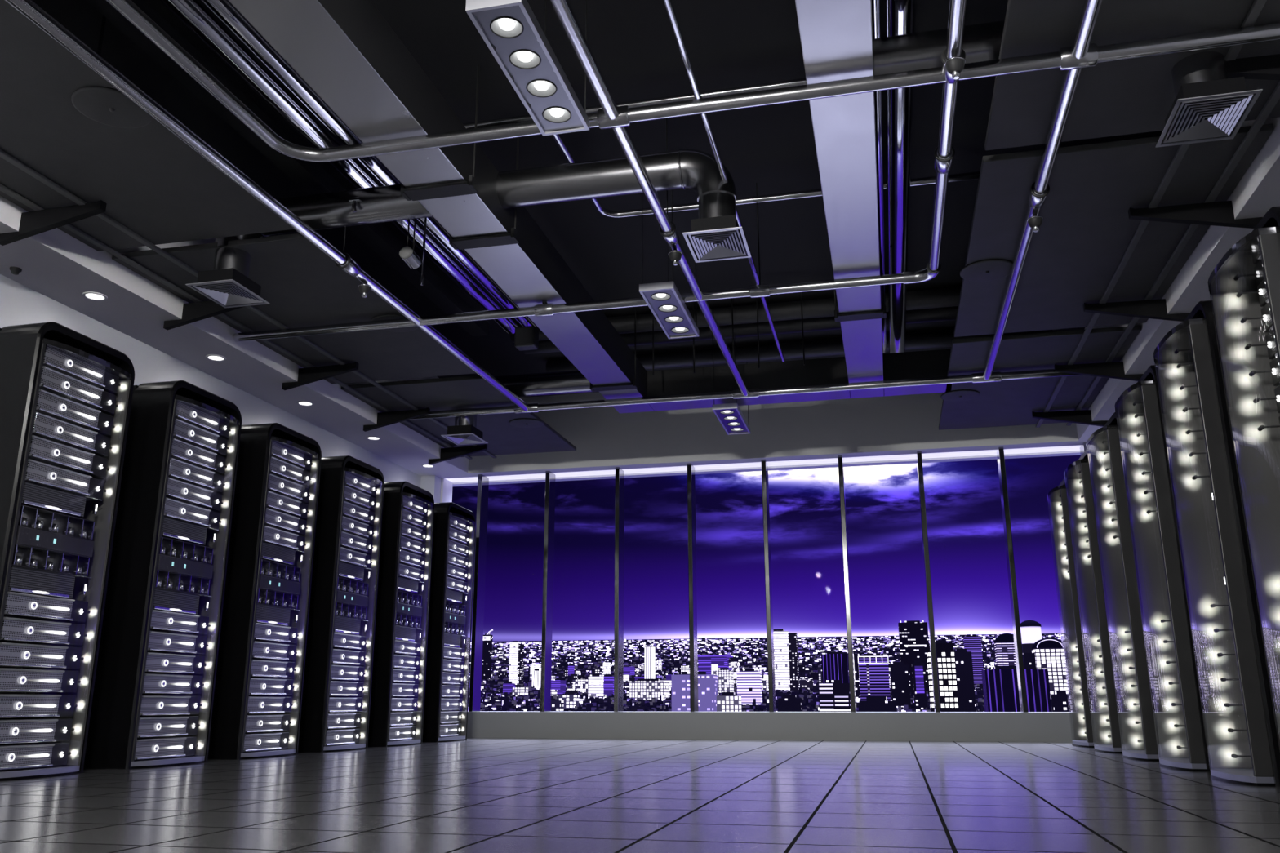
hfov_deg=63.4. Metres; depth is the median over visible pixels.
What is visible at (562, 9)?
metal pipe
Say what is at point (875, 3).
tube
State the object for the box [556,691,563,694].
block
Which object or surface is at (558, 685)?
block
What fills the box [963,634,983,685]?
building
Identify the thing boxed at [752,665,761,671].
block
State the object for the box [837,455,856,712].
window mullion
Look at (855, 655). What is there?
building
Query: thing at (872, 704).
building
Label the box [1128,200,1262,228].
wall bracket
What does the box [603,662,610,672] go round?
block
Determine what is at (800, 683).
block
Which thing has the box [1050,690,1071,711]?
building
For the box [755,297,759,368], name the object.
rod
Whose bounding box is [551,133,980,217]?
conduit
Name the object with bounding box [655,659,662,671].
block
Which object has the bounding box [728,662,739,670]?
block
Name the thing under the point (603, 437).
soffit
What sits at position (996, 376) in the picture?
metal pipe
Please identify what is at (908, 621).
plant
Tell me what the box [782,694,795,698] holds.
plant
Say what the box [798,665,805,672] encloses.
block
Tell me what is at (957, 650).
plant
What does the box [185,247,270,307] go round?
air diffuser
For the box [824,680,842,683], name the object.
plant
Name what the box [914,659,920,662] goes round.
plant
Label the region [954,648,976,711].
building
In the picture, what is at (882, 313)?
strap
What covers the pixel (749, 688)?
building
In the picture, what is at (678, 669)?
block
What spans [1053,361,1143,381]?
wall bracket
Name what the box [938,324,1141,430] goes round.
ceiling panel
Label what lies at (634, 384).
strap
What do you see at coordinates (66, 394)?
tall cabinet
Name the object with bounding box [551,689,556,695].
block
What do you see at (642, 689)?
building
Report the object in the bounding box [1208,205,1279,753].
tall cabinet
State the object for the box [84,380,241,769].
tall cabinet
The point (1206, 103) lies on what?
air diffuser
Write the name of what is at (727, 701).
building
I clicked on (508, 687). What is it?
building
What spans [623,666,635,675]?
block
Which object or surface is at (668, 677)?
block
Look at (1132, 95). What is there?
ceiling panel
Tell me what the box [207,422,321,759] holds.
tall cabinet
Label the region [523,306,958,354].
duct
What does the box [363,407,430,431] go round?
wall bracket
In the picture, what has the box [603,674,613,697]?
building
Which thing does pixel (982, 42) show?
duct
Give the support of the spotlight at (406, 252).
attached to the sensor
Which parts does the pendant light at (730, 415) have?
plate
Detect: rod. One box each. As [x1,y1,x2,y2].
[420,217,426,285]
[652,313,653,376]
[692,302,694,373]
[731,297,734,359]
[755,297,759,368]
[800,292,804,364]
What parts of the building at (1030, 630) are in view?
lit crown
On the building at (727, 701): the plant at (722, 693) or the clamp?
the plant at (722, 693)
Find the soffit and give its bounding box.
[435,391,1086,478]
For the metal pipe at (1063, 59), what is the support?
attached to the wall
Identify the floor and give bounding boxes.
[0,737,1279,852]
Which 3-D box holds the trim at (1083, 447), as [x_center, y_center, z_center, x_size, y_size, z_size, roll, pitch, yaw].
[4.276,1.377,9.660,0.044,2.487,0.214,-4,-15,13]
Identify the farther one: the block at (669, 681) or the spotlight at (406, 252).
the block at (669, 681)
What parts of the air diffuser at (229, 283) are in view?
frame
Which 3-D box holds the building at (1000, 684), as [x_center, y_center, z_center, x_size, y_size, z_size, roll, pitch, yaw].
[196.119,140.925,539.972,30.940,31.566,20.400,-4,-15,13]
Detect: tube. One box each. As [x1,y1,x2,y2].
[160,0,519,333]
[201,0,536,326]
[871,0,886,353]
[884,0,916,353]
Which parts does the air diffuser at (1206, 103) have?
frame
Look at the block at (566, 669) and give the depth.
1526.93 m
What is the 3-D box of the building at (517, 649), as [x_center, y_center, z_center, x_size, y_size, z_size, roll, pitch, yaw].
[-150.963,289.404,1266.132,14.918,53.472,8.840,-4,-15,13]
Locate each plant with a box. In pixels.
[637,679,659,681]
[681,671,706,675]
[717,667,728,670]
[721,692,734,695]
[742,668,755,671]
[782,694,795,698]
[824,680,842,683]
[826,651,840,653]
[893,662,903,665]
[903,620,919,622]
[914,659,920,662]
[935,640,946,643]
[956,648,966,652]
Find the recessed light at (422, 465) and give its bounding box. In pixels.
[421,464,435,467]
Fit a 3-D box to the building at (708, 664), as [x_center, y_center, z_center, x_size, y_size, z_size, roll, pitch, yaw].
[77.425,256.598,1079.442,36.337,35.064,22.440,-4,-15,13]
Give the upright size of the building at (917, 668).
32.924 m
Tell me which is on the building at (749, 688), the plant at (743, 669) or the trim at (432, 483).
the plant at (743, 669)
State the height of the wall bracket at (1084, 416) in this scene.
0.173 m
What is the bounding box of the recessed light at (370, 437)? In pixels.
[366,435,381,439]
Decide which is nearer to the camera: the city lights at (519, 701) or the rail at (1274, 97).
the rail at (1274, 97)
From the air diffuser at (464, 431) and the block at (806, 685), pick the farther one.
the block at (806, 685)
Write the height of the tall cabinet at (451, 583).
2.196 m
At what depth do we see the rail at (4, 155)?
5.97 m
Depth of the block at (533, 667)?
1414.25 m
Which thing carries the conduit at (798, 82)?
attached to the ceiling
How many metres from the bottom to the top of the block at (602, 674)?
19.110 m
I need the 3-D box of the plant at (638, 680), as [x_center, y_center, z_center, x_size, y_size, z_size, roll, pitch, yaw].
[7.115,209.837,857.093,16.306,2.040,8.160,-4,-15,13]
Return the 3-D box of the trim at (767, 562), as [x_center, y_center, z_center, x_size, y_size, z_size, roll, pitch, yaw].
[1.282,1.561,10.343,0.044,2.487,0.214,-4,-15,13]
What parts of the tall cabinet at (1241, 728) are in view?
glass door, lamp arm, door, lamp arm, lamp arm, lamp arm, door, lamp arm, lamp arm, lamp arm, foot plate, lamp arm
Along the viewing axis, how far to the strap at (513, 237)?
5.83 m
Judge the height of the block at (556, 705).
13.814 m
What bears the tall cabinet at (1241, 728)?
on the floor
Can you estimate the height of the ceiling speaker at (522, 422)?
0.026 m
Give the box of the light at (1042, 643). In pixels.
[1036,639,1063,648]
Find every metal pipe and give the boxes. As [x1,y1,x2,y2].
[4,0,528,411]
[106,0,1279,161]
[233,0,967,342]
[410,368,1080,419]
[549,0,749,395]
[982,0,1102,380]
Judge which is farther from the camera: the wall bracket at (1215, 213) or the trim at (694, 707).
the trim at (694, 707)
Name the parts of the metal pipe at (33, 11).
rod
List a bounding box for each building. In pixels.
[481,629,493,679]
[502,681,515,693]
[508,640,524,684]
[511,685,528,696]
[531,669,541,688]
[588,674,603,698]
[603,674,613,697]
[629,679,669,700]
[644,645,655,679]
[671,671,718,711]
[697,655,733,674]
[713,667,733,693]
[716,692,741,711]
[736,668,762,705]
[773,629,799,692]
[777,694,802,711]
[817,680,850,711]
[821,651,848,683]
[853,653,860,698]
[857,653,890,700]
[858,696,897,711]
[889,662,911,706]
[897,620,929,693]
[911,659,927,709]
[926,640,958,711]
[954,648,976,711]
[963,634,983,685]
[981,665,1052,711]
[994,633,1016,666]
[1020,620,1041,653]
[1022,637,1069,695]
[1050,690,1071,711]
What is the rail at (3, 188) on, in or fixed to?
attached to the wall
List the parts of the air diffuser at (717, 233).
frame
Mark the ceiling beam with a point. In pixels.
(346, 51)
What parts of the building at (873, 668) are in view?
roof frame, roof frame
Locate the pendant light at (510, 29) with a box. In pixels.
[465,0,589,135]
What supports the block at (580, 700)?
on the ground
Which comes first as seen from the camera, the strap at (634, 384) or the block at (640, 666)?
the strap at (634, 384)
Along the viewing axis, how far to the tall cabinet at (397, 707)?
8.80 m
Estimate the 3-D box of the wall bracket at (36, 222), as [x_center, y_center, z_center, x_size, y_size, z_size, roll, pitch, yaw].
[-3.086,-1.067,5.432,0.615,0.173,0.041,-4,-15,13]
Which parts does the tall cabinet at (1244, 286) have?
lamp arm, lamp arm, lamp arm, lamp arm, frame, lamp arm, door, lamp arm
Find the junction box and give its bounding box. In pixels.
[514,316,538,351]
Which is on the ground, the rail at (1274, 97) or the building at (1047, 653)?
the building at (1047, 653)
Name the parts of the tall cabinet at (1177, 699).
glass door, door, door, foot plate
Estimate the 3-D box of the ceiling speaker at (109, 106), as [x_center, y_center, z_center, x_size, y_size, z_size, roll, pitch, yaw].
[-2.307,-1.391,4.533,0.320,0.026,0.320,-4,-15,13]
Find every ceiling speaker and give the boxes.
[71,85,152,128]
[371,314,417,332]
[509,417,543,427]
[940,389,979,401]
[960,258,1013,281]
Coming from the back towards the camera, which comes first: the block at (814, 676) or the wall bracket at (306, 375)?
the block at (814, 676)
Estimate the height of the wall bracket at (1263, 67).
0.173 m
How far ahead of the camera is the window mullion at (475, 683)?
10.97 m
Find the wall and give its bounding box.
[0,274,421,487]
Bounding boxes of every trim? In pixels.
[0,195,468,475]
[420,475,441,502]
[440,478,453,502]
[444,445,1080,482]
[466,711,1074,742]
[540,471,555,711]
[687,463,698,711]
[760,459,776,711]
[916,451,940,712]
[996,446,1028,712]
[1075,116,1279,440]
[1080,442,1086,456]
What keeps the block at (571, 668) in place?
on the ground
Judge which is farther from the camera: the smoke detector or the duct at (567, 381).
the duct at (567, 381)
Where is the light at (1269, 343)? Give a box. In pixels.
[1267,341,1271,347]
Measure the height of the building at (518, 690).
10.991 m
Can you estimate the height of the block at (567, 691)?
7.520 m
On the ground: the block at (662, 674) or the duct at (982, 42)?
the block at (662, 674)
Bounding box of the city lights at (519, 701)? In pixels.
[467,632,1064,711]
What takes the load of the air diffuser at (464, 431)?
attached to the duct at (567, 381)
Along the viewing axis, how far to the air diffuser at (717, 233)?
5.29 m
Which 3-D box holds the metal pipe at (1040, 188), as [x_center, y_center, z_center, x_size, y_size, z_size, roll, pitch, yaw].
[1.353,-1.846,2.538,0.094,0.168,11.883,-4,-15,13]
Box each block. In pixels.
[497,672,506,676]
[529,664,541,679]
[550,700,563,711]
[551,680,565,693]
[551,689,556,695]
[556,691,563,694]
[558,694,578,708]
[564,668,575,676]
[565,689,577,694]
[567,688,586,693]
[568,666,574,675]
[571,674,578,683]
[572,680,588,691]
[578,675,585,679]
[578,698,584,704]
[595,667,603,674]
[599,672,611,676]
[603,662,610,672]
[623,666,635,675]
[623,674,629,681]
[626,686,629,697]
[634,676,644,679]
[638,664,643,671]
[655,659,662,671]
[657,672,664,677]
[659,680,671,688]
[666,675,671,679]
[676,667,680,675]
[680,666,689,675]
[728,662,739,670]
[733,679,737,686]
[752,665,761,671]
[761,678,768,691]
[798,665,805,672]
[799,680,812,687]
[800,680,813,690]
[810,672,818,680]
[817,668,822,683]
[984,663,994,669]
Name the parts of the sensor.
rod, rod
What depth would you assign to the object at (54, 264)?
7.03 m
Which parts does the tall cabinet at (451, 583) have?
door, foot plate, vent panel, vent panel, control panel, door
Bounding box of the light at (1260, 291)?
[1258,288,1262,294]
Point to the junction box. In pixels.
(526, 338)
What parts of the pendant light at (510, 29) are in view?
bulb, bulb, bulb, bulb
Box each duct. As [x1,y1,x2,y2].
[214,183,433,246]
[493,369,598,396]
[496,148,736,208]
[509,287,960,342]
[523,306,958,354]
[546,329,1053,372]
[872,20,1004,75]
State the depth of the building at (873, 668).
742.80 m
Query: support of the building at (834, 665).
on the ground
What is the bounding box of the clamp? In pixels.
[348,196,361,212]
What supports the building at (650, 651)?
on the ground
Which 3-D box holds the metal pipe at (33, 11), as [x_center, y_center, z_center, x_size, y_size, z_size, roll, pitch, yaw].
[-2.353,-1.951,3.473,0.099,0.858,11.883,-4,-15,13]
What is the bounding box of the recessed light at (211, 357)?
[205,354,226,360]
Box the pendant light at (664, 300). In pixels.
[639,189,699,338]
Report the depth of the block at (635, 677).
1327.92 m
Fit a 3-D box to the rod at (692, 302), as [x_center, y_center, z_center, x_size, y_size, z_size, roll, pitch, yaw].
[0.440,-0.739,8.478,0.012,0.629,0.011,-4,-15,13]
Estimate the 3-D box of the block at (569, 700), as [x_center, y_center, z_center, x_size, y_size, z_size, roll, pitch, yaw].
[-51.479,200.295,750.130,12.674,11.736,8.872,-4,-15,13]
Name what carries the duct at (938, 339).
attached to the ceiling
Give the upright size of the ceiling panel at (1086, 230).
0.034 m
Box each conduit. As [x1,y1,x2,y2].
[462,77,806,128]
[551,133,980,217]
[662,0,785,361]
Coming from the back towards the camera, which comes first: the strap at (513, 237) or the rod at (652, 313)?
the rod at (652, 313)
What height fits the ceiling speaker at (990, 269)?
0.026 m
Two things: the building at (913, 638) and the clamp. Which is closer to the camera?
the clamp
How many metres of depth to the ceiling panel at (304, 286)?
6.83 m
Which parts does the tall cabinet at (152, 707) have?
door, drive handle, plate, drive handle, foot plate, drive handle, drive handle, vent panel, drive handle, vent panel, drive handle, control panel, drive handle, drive handle, drive handle, door, drive handle, glass door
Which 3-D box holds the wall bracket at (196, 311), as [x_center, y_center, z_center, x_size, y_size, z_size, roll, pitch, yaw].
[-2.781,-0.734,6.679,0.615,0.173,0.041,-4,-15,13]
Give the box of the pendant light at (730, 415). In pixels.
[712,333,751,435]
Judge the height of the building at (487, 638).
70.344 m
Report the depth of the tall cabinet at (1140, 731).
6.85 m
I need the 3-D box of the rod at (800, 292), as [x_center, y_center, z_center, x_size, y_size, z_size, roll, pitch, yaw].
[1.300,-0.792,8.281,0.012,0.629,0.011,-4,-15,13]
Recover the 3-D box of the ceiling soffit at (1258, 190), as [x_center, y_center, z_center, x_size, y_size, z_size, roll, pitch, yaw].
[2.816,-2.024,3.302,0.551,0.816,13.971,-4,-15,13]
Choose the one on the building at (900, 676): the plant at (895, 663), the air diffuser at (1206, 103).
the plant at (895, 663)
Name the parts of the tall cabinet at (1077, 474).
glass door, door, door, foot plate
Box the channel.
[86,0,488,336]
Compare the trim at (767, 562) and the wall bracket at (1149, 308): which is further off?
the trim at (767, 562)
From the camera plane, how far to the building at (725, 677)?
933.28 m
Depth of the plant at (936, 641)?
613.33 m
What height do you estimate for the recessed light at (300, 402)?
0.008 m
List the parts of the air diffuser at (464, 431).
frame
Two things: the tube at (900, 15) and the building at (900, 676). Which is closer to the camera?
the tube at (900, 15)
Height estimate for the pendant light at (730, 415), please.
0.823 m
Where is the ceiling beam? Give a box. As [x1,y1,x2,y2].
[228,0,951,413]
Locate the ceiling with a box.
[32,0,1166,397]
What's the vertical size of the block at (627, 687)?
10.837 m
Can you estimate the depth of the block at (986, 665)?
1599.82 m
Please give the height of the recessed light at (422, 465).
0.008 m
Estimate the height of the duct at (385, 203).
0.305 m
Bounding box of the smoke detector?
[8,266,22,275]
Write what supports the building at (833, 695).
on the ground
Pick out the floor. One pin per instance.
(471, 795)
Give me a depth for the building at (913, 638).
935.45 m
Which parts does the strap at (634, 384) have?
rod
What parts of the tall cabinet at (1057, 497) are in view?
glass door, frame, door, door, foot plate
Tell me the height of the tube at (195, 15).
0.136 m
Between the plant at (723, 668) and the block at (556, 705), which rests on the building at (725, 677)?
the plant at (723, 668)
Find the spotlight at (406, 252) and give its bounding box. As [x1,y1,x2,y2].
[399,245,413,258]
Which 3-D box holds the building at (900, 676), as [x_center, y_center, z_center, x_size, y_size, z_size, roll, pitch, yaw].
[178.358,177.349,709.737,12.206,31.216,9.765,-4,-15,13]
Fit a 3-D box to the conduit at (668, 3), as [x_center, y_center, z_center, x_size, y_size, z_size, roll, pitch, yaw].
[-0.202,-1.960,2.705,0.031,0.031,11.492,-4,-15,13]
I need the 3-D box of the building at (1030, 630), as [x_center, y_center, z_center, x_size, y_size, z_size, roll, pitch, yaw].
[384.139,222.842,1013.754,21.046,66.038,21.046,-4,-15,13]
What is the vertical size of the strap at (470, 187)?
0.714 m
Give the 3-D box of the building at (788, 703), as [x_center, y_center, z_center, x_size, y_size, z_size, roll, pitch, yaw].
[83.626,157.562,575.609,12.512,16.437,10.010,-4,-15,13]
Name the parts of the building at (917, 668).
violet panel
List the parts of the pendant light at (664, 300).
bulb, bulb, plate, bulb, bulb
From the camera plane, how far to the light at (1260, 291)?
4.38 m
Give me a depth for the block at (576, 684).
1056.38 m
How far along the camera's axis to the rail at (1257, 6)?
5.65 m
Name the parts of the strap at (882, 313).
rod, rod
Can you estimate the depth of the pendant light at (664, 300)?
6.54 m
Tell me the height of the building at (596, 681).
21.275 m
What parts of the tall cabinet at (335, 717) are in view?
door, plate, foot plate, vent panel, vent panel, control panel, door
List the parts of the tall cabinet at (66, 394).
drive handle, door, drive handle, plate, drive handle, foot plate, drive handle, vent panel, drive handle, vent panel, control panel, drive handle, drive handle, drive handle, drive handle, drive handle, door, glass door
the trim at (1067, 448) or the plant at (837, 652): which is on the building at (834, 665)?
the plant at (837, 652)
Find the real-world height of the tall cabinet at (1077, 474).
2.196 m
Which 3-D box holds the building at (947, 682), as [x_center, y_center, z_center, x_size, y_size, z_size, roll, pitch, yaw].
[177.981,149.079,610.081,14.994,45.637,11.995,-4,-15,13]
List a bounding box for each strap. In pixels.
[400,63,479,200]
[448,137,519,249]
[589,306,637,391]
[832,253,886,322]
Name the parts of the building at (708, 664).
lit panel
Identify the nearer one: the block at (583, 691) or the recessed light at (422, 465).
the recessed light at (422, 465)
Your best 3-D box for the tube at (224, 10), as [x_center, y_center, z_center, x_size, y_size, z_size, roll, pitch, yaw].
[-2.188,-2.240,3.139,0.109,0.109,11.254,-4,-15,13]
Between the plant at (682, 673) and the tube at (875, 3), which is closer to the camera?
the tube at (875, 3)
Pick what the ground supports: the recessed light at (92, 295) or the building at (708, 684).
the building at (708, 684)
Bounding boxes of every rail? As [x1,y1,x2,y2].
[0,149,496,457]
[0,183,472,459]
[1035,0,1266,427]
[1066,80,1279,426]
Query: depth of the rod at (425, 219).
6.15 m
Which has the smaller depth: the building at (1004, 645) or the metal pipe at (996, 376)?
the metal pipe at (996, 376)
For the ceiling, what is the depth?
6.09 m
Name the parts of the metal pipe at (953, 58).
rod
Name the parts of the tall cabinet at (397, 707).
plate, door, foot plate, vent panel, vent panel, control panel, door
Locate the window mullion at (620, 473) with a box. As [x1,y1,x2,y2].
[613,466,624,711]
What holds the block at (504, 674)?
on the ground
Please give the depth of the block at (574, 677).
1217.08 m
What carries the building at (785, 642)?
on the ground
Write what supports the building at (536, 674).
on the ground
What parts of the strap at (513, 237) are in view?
rod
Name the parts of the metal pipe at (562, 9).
rod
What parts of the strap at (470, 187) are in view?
rod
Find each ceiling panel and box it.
[0,0,293,251]
[111,233,475,384]
[341,375,576,457]
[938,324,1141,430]
[953,123,1274,337]
[984,0,1279,150]
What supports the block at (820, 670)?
on the ground
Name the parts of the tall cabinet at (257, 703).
door, plate, foot plate, drive handle, drive handle, vent panel, drive handle, vent panel, drive handle, control panel, drive handle, drive handle, door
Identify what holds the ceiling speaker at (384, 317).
attached to the ceiling panel at (304, 286)
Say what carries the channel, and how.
attached to the wall
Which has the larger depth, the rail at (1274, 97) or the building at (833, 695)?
the building at (833, 695)
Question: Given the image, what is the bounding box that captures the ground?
[468,633,1064,711]
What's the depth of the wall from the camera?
7.31 m
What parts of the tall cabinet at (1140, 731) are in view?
glass door, door, door, foot plate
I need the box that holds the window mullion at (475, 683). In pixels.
[468,474,488,711]
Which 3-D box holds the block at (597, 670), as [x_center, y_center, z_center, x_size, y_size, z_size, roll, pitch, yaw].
[-46.021,284.030,1167.891,8.251,23.326,5.775,-4,-15,13]
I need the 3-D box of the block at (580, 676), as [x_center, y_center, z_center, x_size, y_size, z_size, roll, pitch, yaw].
[-80.768,342.742,1411.317,10.030,8.193,7.021,-4,-15,13]
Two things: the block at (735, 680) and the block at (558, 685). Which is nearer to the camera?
the block at (558, 685)
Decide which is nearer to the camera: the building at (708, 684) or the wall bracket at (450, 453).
the wall bracket at (450, 453)
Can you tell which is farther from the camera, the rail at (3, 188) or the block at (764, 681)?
the block at (764, 681)
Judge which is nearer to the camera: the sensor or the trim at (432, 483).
the sensor
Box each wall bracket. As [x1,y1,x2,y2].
[0,200,106,245]
[163,300,253,329]
[281,361,358,390]
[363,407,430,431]
[428,444,487,464]
[1031,409,1107,426]
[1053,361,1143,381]
[1083,298,1189,321]
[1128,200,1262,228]
[1225,53,1279,79]
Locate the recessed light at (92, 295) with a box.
[82,291,107,301]
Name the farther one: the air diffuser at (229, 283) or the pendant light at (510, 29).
the air diffuser at (229, 283)
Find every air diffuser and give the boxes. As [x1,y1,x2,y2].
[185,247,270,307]
[440,415,488,445]
[682,191,751,262]
[1155,51,1262,147]
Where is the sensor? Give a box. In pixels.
[399,218,421,269]
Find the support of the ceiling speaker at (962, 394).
attached to the ceiling panel at (1008, 402)
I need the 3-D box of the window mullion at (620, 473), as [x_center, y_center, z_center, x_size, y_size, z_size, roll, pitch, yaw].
[-0.214,1.653,10.685,0.044,2.487,0.214,-4,-15,13]
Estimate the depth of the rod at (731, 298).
8.41 m
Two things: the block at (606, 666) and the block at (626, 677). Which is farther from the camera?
the block at (606, 666)
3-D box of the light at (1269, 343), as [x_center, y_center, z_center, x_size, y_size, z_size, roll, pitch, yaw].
[2.627,-0.341,4.325,0.010,0.028,0.022,-4,-15,13]
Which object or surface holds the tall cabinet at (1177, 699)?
on the floor
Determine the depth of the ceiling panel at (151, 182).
5.01 m
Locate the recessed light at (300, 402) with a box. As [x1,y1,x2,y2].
[296,400,314,405]
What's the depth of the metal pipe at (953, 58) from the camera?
6.33 m
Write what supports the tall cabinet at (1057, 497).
on the floor
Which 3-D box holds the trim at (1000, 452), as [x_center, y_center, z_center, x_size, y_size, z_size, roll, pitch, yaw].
[3.528,1.423,9.831,0.044,2.487,0.214,-4,-15,13]
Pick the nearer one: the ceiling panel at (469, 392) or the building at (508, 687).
the ceiling panel at (469, 392)
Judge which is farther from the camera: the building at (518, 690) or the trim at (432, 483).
the building at (518, 690)
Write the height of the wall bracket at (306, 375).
0.173 m
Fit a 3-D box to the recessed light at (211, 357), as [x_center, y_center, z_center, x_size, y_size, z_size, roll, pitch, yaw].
[-3.043,-0.493,7.435,0.139,0.008,0.139,-4,-15,13]
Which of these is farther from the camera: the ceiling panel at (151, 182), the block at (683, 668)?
the block at (683, 668)
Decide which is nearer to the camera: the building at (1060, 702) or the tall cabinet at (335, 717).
the tall cabinet at (335, 717)
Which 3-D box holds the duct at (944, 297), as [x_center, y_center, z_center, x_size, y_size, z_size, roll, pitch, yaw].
[1.115,-0.948,8.585,4.590,0.150,0.150,-4,-15,13]
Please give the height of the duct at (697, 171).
0.305 m
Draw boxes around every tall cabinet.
[0,321,134,781]
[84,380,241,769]
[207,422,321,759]
[297,455,384,752]
[367,481,434,746]
[422,502,475,742]
[1046,478,1096,747]
[1063,448,1124,753]
[1086,411,1160,761]
[1114,364,1212,772]
[1153,300,1279,786]
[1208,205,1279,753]
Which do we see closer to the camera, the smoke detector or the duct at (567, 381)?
the smoke detector

